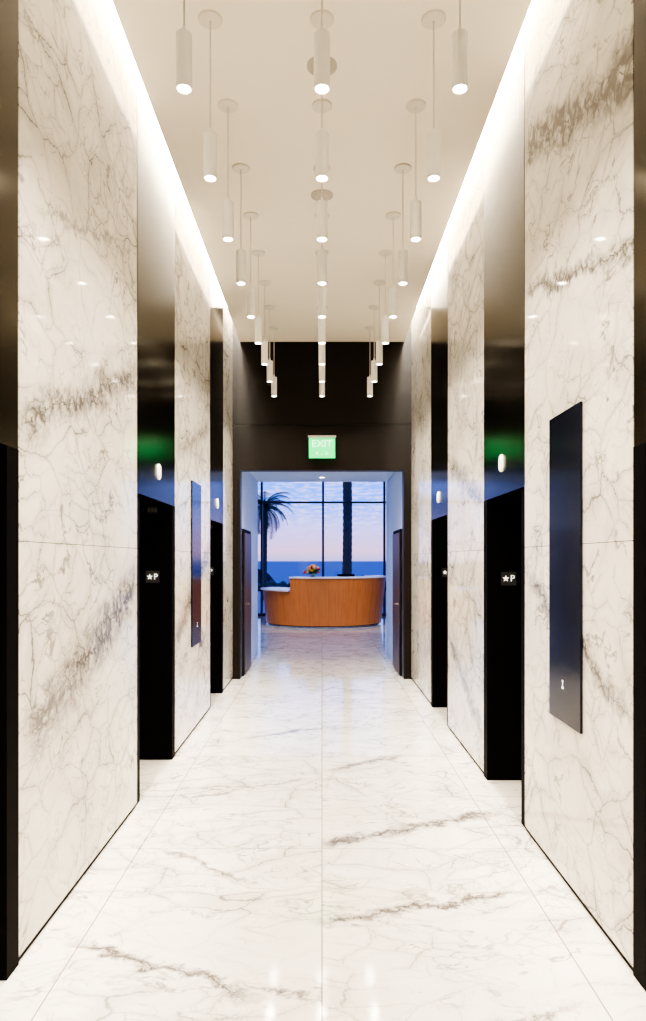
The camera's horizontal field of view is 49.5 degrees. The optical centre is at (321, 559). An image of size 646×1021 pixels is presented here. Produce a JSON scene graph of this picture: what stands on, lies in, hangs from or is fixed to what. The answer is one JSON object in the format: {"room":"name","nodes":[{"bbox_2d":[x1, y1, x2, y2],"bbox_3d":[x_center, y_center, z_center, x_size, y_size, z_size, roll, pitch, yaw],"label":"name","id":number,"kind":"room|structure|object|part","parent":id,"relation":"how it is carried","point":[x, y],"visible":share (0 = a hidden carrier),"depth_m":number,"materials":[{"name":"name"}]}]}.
{"room":"lobby","nodes":[
{"label":"lobby","id":0,"kind":"room"},
{"bbox_2d":[18,0,232,960],"bbox_3d":[-1.535,-0.900,3.300,0.670,5.000,12.200,0,0,0],"label":"wall","id":1,"kind":"structure","parent":0,"point":[77,68],"depth_m":3.54,"materials":[{"name":"stone"}]},
{"bbox_2d":[0,0,18,980],"bbox_3d":[-1.434,-0.896,2.135,0.472,4.988,1.262,0,0,0],"label":"elevator surround","id":2,"kind":"object","parent":1,"relation":"attached to","point":[9,452],"visible":1,"depth_m":2.68,"materials":[{"name":"black metal"}]},
{"bbox_2d":[134,69,174,804],"bbox_3d":[-1.434,-0.896,5.125,0.472,4.988,1.162,0,0,0],"label":"elevator surround","id":3,"kind":"object","parent":1,"relation":"attached to","point":[155,548],"visible":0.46,"depth_m":5.33,"materials":[{"name":"black metal"}]},
{"bbox_2d":[146,506,158,582],"bbox_3d":[-1.355,-0.122,5.596,0.110,0.615,0.007,0,0,0],"label":"sign","id":4,"kind":"object","parent":3,"relation":"attached to","point":[151,576],"visible":1,"depth_m":5.60,"materials":[{"name":"black plastic"}]},
{"bbox_3d":[-1.355,0.135,5.598,0.110,0.100,0.004,0,0,0],"label":"plate","id":5,"kind":"part","parent":4,"relation":"part of","materials":[{"name":"black plastic"}]},
{"bbox_3d":[-1.355,-0.400,5.597,0.090,0.060,0.006,0,0,0],"label":"notice plate","id":6,"kind":"part","parent":4,"relation":"part of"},
{"bbox_2d":[157,464,160,479],"bbox_3d":[-1.189,-0.645,5.125,0.016,0.116,0.084,0,0,0],"label":"lantern","id":7,"kind":"object","parent":3,"relation":"attached to","point":[158,465],"visible":1,"depth_m":5.10,"materials":[{"name":"white glass"}]},
{"bbox_2d":[191,480,200,646],"bbox_3d":[-1.193,0.035,6.650,0.013,1.530,0.480,0,0,0],"label":"panel","id":8,"kind":"object","parent":1,"relation":"attached to","point":[195,487],"visible":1,"depth_m":6.57,"materials":[{"name":"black metal"}]},
{"bbox_2d":[209,263,222,708],"bbox_3d":[-1.434,-0.896,8.000,0.472,4.988,0.992,0,0,0],"label":"elevator surround","id":9,"kind":"object","parent":1,"relation":"attached to","point":[216,297],"visible":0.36,"depth_m":8.34,"materials":[{"name":"black metal"}]},
{"bbox_2d":[211,524,213,574],"bbox_3d":[-1.355,-0.122,8.386,0.110,0.615,0.007,0,0,0],"label":"sign","id":10,"kind":"object","parent":9,"relation":"attached to","point":[212,568],"visible":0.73,"depth_m":8.39,"materials":[{"name":"black plastic"}]},
{"bbox_2d":[242,472,257,662],"bbox_3d":[-1.200,0.100,10.800,0.200,3.000,2.400,0,0,0],"label":"wall","id":11,"kind":"structure","parent":0,"point":[249,483],"depth_m":11.08,"materials":[{"name":"paint"}]},
{"bbox_2d":[242,529,250,675],"bbox_3d":[-1.062,0.585,10.120,0.074,2.030,1.000,0,0,0],"label":"door","id":12,"kind":"structure","parent":11,"relation":"in","point":[246,535],"depth_m":9.88,"materials":[{"name":"brown wood"}]},
{"bbox_2d":[112,0,531,341],"bbox_3d":[0.000,-3.215,3.400,3.740,0.570,12.400,0,0,0],"label":"ceiling","id":13,"kind":"structure","parent":0,"point":[382,50],"depth_m":4.78,"materials":[{"name":"paint"}]},
{"bbox_2d":[176,0,191,94],"bbox_3d":[-0.605,-2.497,3.070,0.130,0.866,0.130,0,0,0],"label":"pendant light","id":14,"kind":"object","parent":13,"relation":"hanging from","point":[183,36],"visible":1,"depth_m":3.04,"materials":[{"name":"paint"}]},
{"bbox_2d":[198,9,221,181],"bbox_3d":[-0.605,-2.497,3.790,0.130,0.866,0.130,0,0,0],"label":"pendant light","id":15,"kind":"object","parent":13,"relation":"hanging from","point":[208,19],"visible":1,"depth_m":3.77,"materials":[{"name":"paint"}]},
{"bbox_2d":[218,99,237,241],"bbox_3d":[-0.605,-2.497,4.510,0.130,0.866,0.130,0,0,0],"label":"pendant light","id":16,"kind":"object","parent":13,"relation":"hanging from","point":[227,106],"visible":1,"depth_m":4.49,"materials":[{"name":"paint"}]},
{"bbox_2d":[232,163,249,285],"bbox_3d":[-0.605,-2.497,5.230,0.130,0.866,0.130,0,0,0],"label":"pendant light","id":17,"kind":"object","parent":13,"relation":"hanging from","point":[240,168],"visible":1,"depth_m":5.21,"materials":[{"name":"paint"}]},
{"bbox_2d":[243,212,257,318],"bbox_3d":[-0.605,-2.497,5.950,0.130,0.866,0.130,0,0,0],"label":"pendant light","id":18,"kind":"object","parent":13,"relation":"hanging from","point":[250,216],"visible":1,"depth_m":5.92,"materials":[{"name":"paint"}]},
{"bbox_2d":[252,249,264,343],"bbox_3d":[-0.605,-2.497,6.670,0.130,0.866,0.130,0,0,0],"label":"pendant light","id":19,"kind":"object","parent":13,"relation":"hanging from","point":[258,320],"visible":1,"depth_m":6.64,"materials":[{"name":"paint"}]},
{"bbox_2d":[259,280,270,364],"bbox_3d":[-0.605,-2.497,7.390,0.130,0.866,0.130,0,0,0],"label":"pendant light","id":20,"kind":"object","parent":13,"relation":"hanging from","point":[264,346],"visible":0.97,"depth_m":7.36,"materials":[{"name":"paint"}]},
{"bbox_2d":[265,305,274,382],"bbox_3d":[-0.605,-2.497,8.110,0.130,0.866,0.130,0,0,0],"label":"pendant light","id":21,"kind":"object","parent":13,"relation":"hanging from","point":[267,307],"visible":0.93,"depth_m":8.08,"materials":[{"name":"paint"}]},
{"bbox_2d":[270,326,278,396],"bbox_3d":[-0.605,-2.497,8.830,0.130,0.866,0.130,0,0,0],"label":"pendant light","id":22,"kind":"object","parent":13,"relation":"hanging from","point":[274,383],"visible":0.91,"depth_m":8.80,"materials":[{"name":"paint"}]},
{"bbox_2d":[310,10,333,181],"bbox_3d":[0.000,-2.497,3.790,0.130,0.866,0.130,0,0,0],"label":"pendant light","id":23,"kind":"object","parent":13,"relation":"hanging from","point":[321,137],"visible":0.88,"depth_m":3.76,"materials":[{"name":"paint"}]},
{"bbox_2d":[314,0,329,93],"bbox_3d":[0.000,-2.497,3.070,0.130,0.866,0.130,0,0,0],"label":"pendant light","id":24,"kind":"object","parent":13,"relation":"hanging from","point":[321,36],"visible":1,"depth_m":3.04,"materials":[{"name":"paint"}]},
{"bbox_2d":[312,99,331,241],"bbox_3d":[0.000,-2.497,4.510,0.130,0.866,0.130,0,0,0],"label":"pendant light","id":25,"kind":"object","parent":13,"relation":"hanging from","point":[321,205],"visible":0.94,"depth_m":4.48,"materials":[{"name":"paint"}]},
{"bbox_2d":[313,165,330,285],"bbox_3d":[0.000,-2.497,5.230,0.130,0.866,0.130,0,0,0],"label":"pendant light","id":26,"kind":"object","parent":13,"relation":"hanging from","point":[321,254],"visible":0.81,"depth_m":5.20,"materials":[{"name":"paint"}]},
{"bbox_2d":[314,213,329,318],"bbox_3d":[0.000,-2.497,5.950,0.130,0.866,0.130,0,0,0],"label":"pendant light","id":27,"kind":"object","parent":13,"relation":"hanging from","point":[321,291],"visible":0.67,"depth_m":5.92,"materials":[{"name":"paint"}]},
{"bbox_2d":[315,250,328,343],"bbox_3d":[0.000,-2.497,6.670,0.130,0.866,0.130,0,0,0],"label":"pendant light","id":28,"kind":"object","parent":13,"relation":"hanging from","point":[321,322],"visible":0.55,"depth_m":6.64,"materials":[{"name":"paint"}]},
{"bbox_2d":[316,281,327,364],"bbox_3d":[0.000,-2.497,7.390,0.130,0.866,0.130,0,0,0],"label":"pendant light","id":29,"kind":"object","parent":13,"relation":"hanging from","point":[321,346],"visible":0.46,"depth_m":7.36,"materials":[{"name":"paint"}]},
{"bbox_2d":[316,306,327,382],"bbox_3d":[0.000,-2.497,8.110,0.130,0.866,0.130,0,0,0],"label":"pendant light","id":30,"kind":"object","parent":13,"relation":"hanging from","point":[321,367],"visible":0.48,"depth_m":8.08,"materials":[{"name":"paint"}]},
{"bbox_2d":[317,327,326,396],"bbox_3d":[0.000,-2.497,8.830,0.130,0.866,0.130,0,0,0],"label":"pendant light","id":31,"kind":"object","parent":13,"relation":"hanging from","point":[321,385],"visible":0.42,"depth_m":8.80,"materials":[{"name":"paint"}]},
{"bbox_2d":[307,57,336,74],"bbox_3d":[0.000,-2.920,4.150,0.180,0.020,0.180,0,0,0],"label":"ceiling speaker","id":32,"kind":"object","parent":13,"relation":"attached to","point":[310,65],"depth_m":4.13},
{"bbox_2d":[311,189,332,200],"bbox_3d":[0.000,-2.920,5.620,0.180,0.020,0.180,0,0,0],"label":"ceiling speaker","id":33,"kind":"object","parent":13,"relation":"attached to","point":[316,195],"depth_m":5.59},
{"bbox_2d":[365,326,373,396],"bbox_3d":[0.605,-2.497,8.830,0.130,0.866,0.130,0,0,0],"label":"pendant light","id":34,"kind":"object","parent":13,"relation":"hanging from","point":[369,383],"visible":0.91,"depth_m":8.80,"materials":[{"name":"paint"}]},
{"bbox_2d":[369,305,378,382],"bbox_3d":[0.605,-2.497,8.110,0.130,0.866,0.130,0,0,0],"label":"pendant light","id":35,"kind":"object","parent":13,"relation":"hanging from","point":[372,307],"visible":0.9,"depth_m":8.08,"materials":[{"name":"paint"}]},
{"bbox_2d":[373,280,384,364],"bbox_3d":[0.605,-2.497,7.390,0.130,0.866,0.130,0,0,0],"label":"pendant light","id":36,"kind":"object","parent":13,"relation":"hanging from","point":[379,346],"visible":0.97,"depth_m":7.36,"materials":[{"name":"paint"}]},
{"bbox_2d":[379,249,391,343],"bbox_3d":[0.605,-2.497,6.670,0.130,0.866,0.130,0,0,0],"label":"pendant light","id":37,"kind":"object","parent":13,"relation":"hanging from","point":[385,320],"visible":0.99,"depth_m":6.64,"materials":[{"name":"paint"}]},
{"bbox_2d":[386,212,400,318],"bbox_3d":[0.605,-2.497,5.950,0.130,0.866,0.130,0,0,0],"label":"pendant light","id":38,"kind":"object","parent":13,"relation":"hanging from","point":[393,216],"visible":1,"depth_m":5.92,"materials":[{"name":"paint"}]},
{"bbox_2d":[394,163,411,285],"bbox_3d":[0.605,-2.497,5.230,0.130,0.866,0.130,0,0,0],"label":"pendant light","id":39,"kind":"object","parent":13,"relation":"hanging from","point":[402,168],"visible":1,"depth_m":5.21,"materials":[{"name":"paint"}]},
{"bbox_2d":[406,99,425,241],"bbox_3d":[0.605,-2.497,4.510,0.130,0.866,0.130,0,0,0],"label":"pendant light","id":40,"kind":"object","parent":13,"relation":"hanging from","point":[415,106],"visible":1,"depth_m":4.49,"materials":[{"name":"paint"}]},
{"bbox_2d":[422,9,445,181],"bbox_3d":[0.605,-2.497,3.790,0.130,0.866,0.130,0,0,0],"label":"pendant light","id":41,"kind":"object","parent":13,"relation":"hanging from","point":[432,19],"visible":1,"depth_m":3.77,"materials":[{"name":"paint"}]},
{"bbox_2d":[452,0,467,94],"bbox_3d":[0.605,-2.497,3.070,0.130,0.866,0.130,0,0,0],"label":"pendant light","id":42,"kind":"object","parent":13,"relation":"hanging from","point":[459,36],"visible":1,"depth_m":3.04,"materials":[{"name":"paint"}]},
{"bbox_2d":[232,324,411,678],"bbox_3d":[0.000,-0.900,9.500,3.740,5.000,0.200,0,0,0],"label":"wall","id":43,"kind":"structure","parent":0,"point":[373,434],"depth_m":9.40,"materials":[{"name":"brown paint"}]},
{"bbox_2d":[308,435,335,457],"bbox_3d":[0.000,-1.501,9.340,0.370,0.300,0.120,0,0,0],"label":"exit sign","id":44,"kind":"object","parent":43,"relation":"attached to","point":[320,446],"visible":1,"depth_m":9.29,"materials":[{"name":"green plastic"}]},
{"bbox_2d":[250,472,393,481],"bbox_3d":[0.000,-1.420,10.800,2.600,0.160,2.400,0,0,0],"label":"ceiling","id":45,"kind":"structure","parent":0,"point":[259,476],"depth_m":11.23,"materials":[{"name":"paint"}]},
{"bbox_2d":[0,616,645,1020],"bbox_3d":[0.000,1.630,8.450,12.400,0.060,23.700,0,0,0],"label":"floor","id":46,"kind":"structure","parent":0,"point":[322,844],"depth_m":3.47,"materials":[{"name":"stone"}]},
{"bbox_2d":[258,482,385,615],"bbox_3d":[0.000,-0.450,20.000,12.000,4.100,0.120,0,0,0],"label":"window","id":47,"kind":"structure","parent":46,"relation":"on","point":[384,483],"depth_m":19.94,"materials":[{"name":"metal"}]},
{"bbox_2d":[261,575,385,627],"bbox_3d":[0.040,0.998,17.255,3.160,1.205,2.070,0,0,0],"label":"reception desk","id":48,"kind":"object","parent":46,"relation":"on","point":[354,601],"visible":0.98,"depth_m":16.43,"materials":[{"name":"brown wood"}]},
{"bbox_2d":[303,564,320,576],"bbox_3d":[-0.229,0.247,16.447,0.460,0.296,0.453,0,0,0],"label":"flower arrangement","id":49,"kind":"object","parent":48,"relation":"on","point":[313,571],"visible":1,"depth_m":16.38,"materials":[{"name":"multicoloured plant"}]},
{"bbox_2d":[261,575,385,591],"bbox_3d":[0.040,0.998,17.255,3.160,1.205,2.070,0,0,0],"label":"countertop","id":50,"kind":"structure","parent":48,"relation":"on","point":[287,589],"depth_m":16.65,"materials":[{"name":"white stone"}]},
{"bbox_2d":[337,574,353,576],"bbox_3d":[0.590,0.589,17.320,0.420,0.478,0.200,0,0,0],"label":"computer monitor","id":51,"kind":"object","parent":48,"relation":"on","point":[338,575],"visible":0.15,"depth_m":17.28,"materials":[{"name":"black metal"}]},
{"bbox_2d":[386,472,401,662],"bbox_3d":[1.200,0.100,10.800,0.200,3.000,2.400,0,0,0],"label":"wall","id":52,"kind":"structure","parent":0,"point":[394,483],"depth_m":11.08,"materials":[{"name":"paint"}]},
{"bbox_2d":[393,529,401,675],"bbox_3d":[1.062,0.585,10.120,0.074,2.030,1.000,0,0,0],"label":"door","id":53,"kind":"structure","parent":52,"relation":"in","point":[397,535],"depth_m":9.88,"materials":[{"name":"brown wood"}]},
{"bbox_2d":[411,0,633,970],"bbox_3d":[1.535,-0.900,3.300,0.670,5.000,12.200,0,0,0],"label":"wall","id":54,"kind":"structure","parent":0,"point":[579,54],"depth_m":3.51,"materials":[{"name":"stone"}]},
{"bbox_2d":[431,226,448,726],"bbox_3d":[1.434,-0.896,7.185,0.472,4.988,1.022,0,0,0],"label":"elevator surround","id":55,"kind":"object","parent":54,"relation":"attached to","point":[439,270],"visible":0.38,"depth_m":7.39,"materials":[{"name":"black metal"}]},
{"bbox_2d":[442,568,446,576],"bbox_3d":[1.355,0.135,7.587,0.110,0.100,0.007,0,0,0],"label":"sign","id":56,"kind":"object","parent":55,"relation":"attached to","point":[444,570],"visible":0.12,"depth_m":7.59,"materials":[{"name":"plastic"}]},
{"bbox_2d":[484,21,525,828],"bbox_3d":[1.434,-0.896,4.665,0.472,4.988,1.042,0,0,0],"label":"elevator surround","id":57,"kind":"object","parent":54,"relation":"attached to","point":[504,129],"visible":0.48,"depth_m":4.89,"materials":[{"name":"black metal"}]},
{"bbox_2d":[498,454,502,471],"bbox_3d":[1.189,-0.645,4.665,0.016,0.116,0.084,0,0,0],"label":"lantern","id":58,"kind":"object","parent":57,"relation":"attached to","point":[500,460],"visible":1,"depth_m":4.64,"materials":[{"name":"white glass"}]},
{"bbox_2d":[501,572,515,585],"bbox_3d":[1.355,0.135,5.077,0.110,0.100,0.007,0,0,0],"label":"sign","id":59,"kind":"object","parent":57,"relation":"attached to","point":[507,578],"visible":1,"depth_m":5.08,"materials":[{"name":"black plastic"}]},
{"bbox_2d":[549,401,582,733],"bbox_3d":[1.193,0.035,3.440,0.013,1.530,0.440,0,0,0],"label":"panel","id":60,"kind":"object","parent":54,"relation":"attached to","point":[565,429],"visible":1,"depth_m":3.42,"materials":[{"name":"black metal"}]},
{"bbox_2d":[633,0,645,991],"bbox_3d":[1.434,-0.896,2.075,0.472,4.988,1.242,0,0,0],"label":"elevator surround","id":61,"kind":"object","parent":54,"relation":"attached to","point":[639,449],"visible":1,"depth_m":2.64,"materials":[{"name":"black metal"}]},
{"label":"outside","id":62,"kind":"structure","parent":0,"visible":0},
{"bbox_2d":[258,561,382,583],"bbox_3d":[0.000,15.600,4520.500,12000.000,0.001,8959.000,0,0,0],"label":"ocean","id":63,"kind":"object","parent":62,"point":[280,571],"depth_m":1284.86,"materials":[{"name":"blue liquid"}]},
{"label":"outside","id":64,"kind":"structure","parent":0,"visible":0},
{"bbox_2d":[258,591,382,612],"bbox_3d":[0.000,1.800,30.150,80.000,0.200,19.700,0,0,0],"label":"ground","id":65,"kind":"structure","parent":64,"point":[259,592],"depth_m":26.75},
{"bbox_2d":[258,580,289,590],"bbox_3d":[-0.105,1.454,38.512,18.357,0.790,1.064,0,0,0],"label":"hedge","id":66,"kind":"object","parent":65,"relation":"on","point":[271,583],"visible":0.06,"depth_m":38.24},
{"bbox_2d":[258,491,293,599],"bbox_3d":[-2.456,-0.617,29.997,2.564,4.640,2.595,0,0,0],"label":"palm tree","id":67,"kind":"object","parent":65,"relation":"on","point":[267,507],"visible":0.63,"depth_m":29.89,"materials":[{"name":"green plant"}]},
{"bbox_2d":[342,482,351,573],"bbox_3d":[0.985,-3.197,26.023,4.181,9.804,4.164,0,0,0],"label":"palm tree","id":68,"kind":"object","parent":65,"relation":"on","point":[347,486],"visible":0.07,"depth_m":25.85,"materials":[{"name":"brown plant"}]},
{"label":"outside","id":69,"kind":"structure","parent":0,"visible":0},
{"bbox_2d":[258,569,274,583],"bbox_3d":[-58.800,7.766,192.000,102.400,15.667,72.000,0,0,0],"label":"headland","id":70,"kind":"structure","parent":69,"point":[269,577],"depth_m":185.42,"materials":[{"name":"green plant"}]}
]}

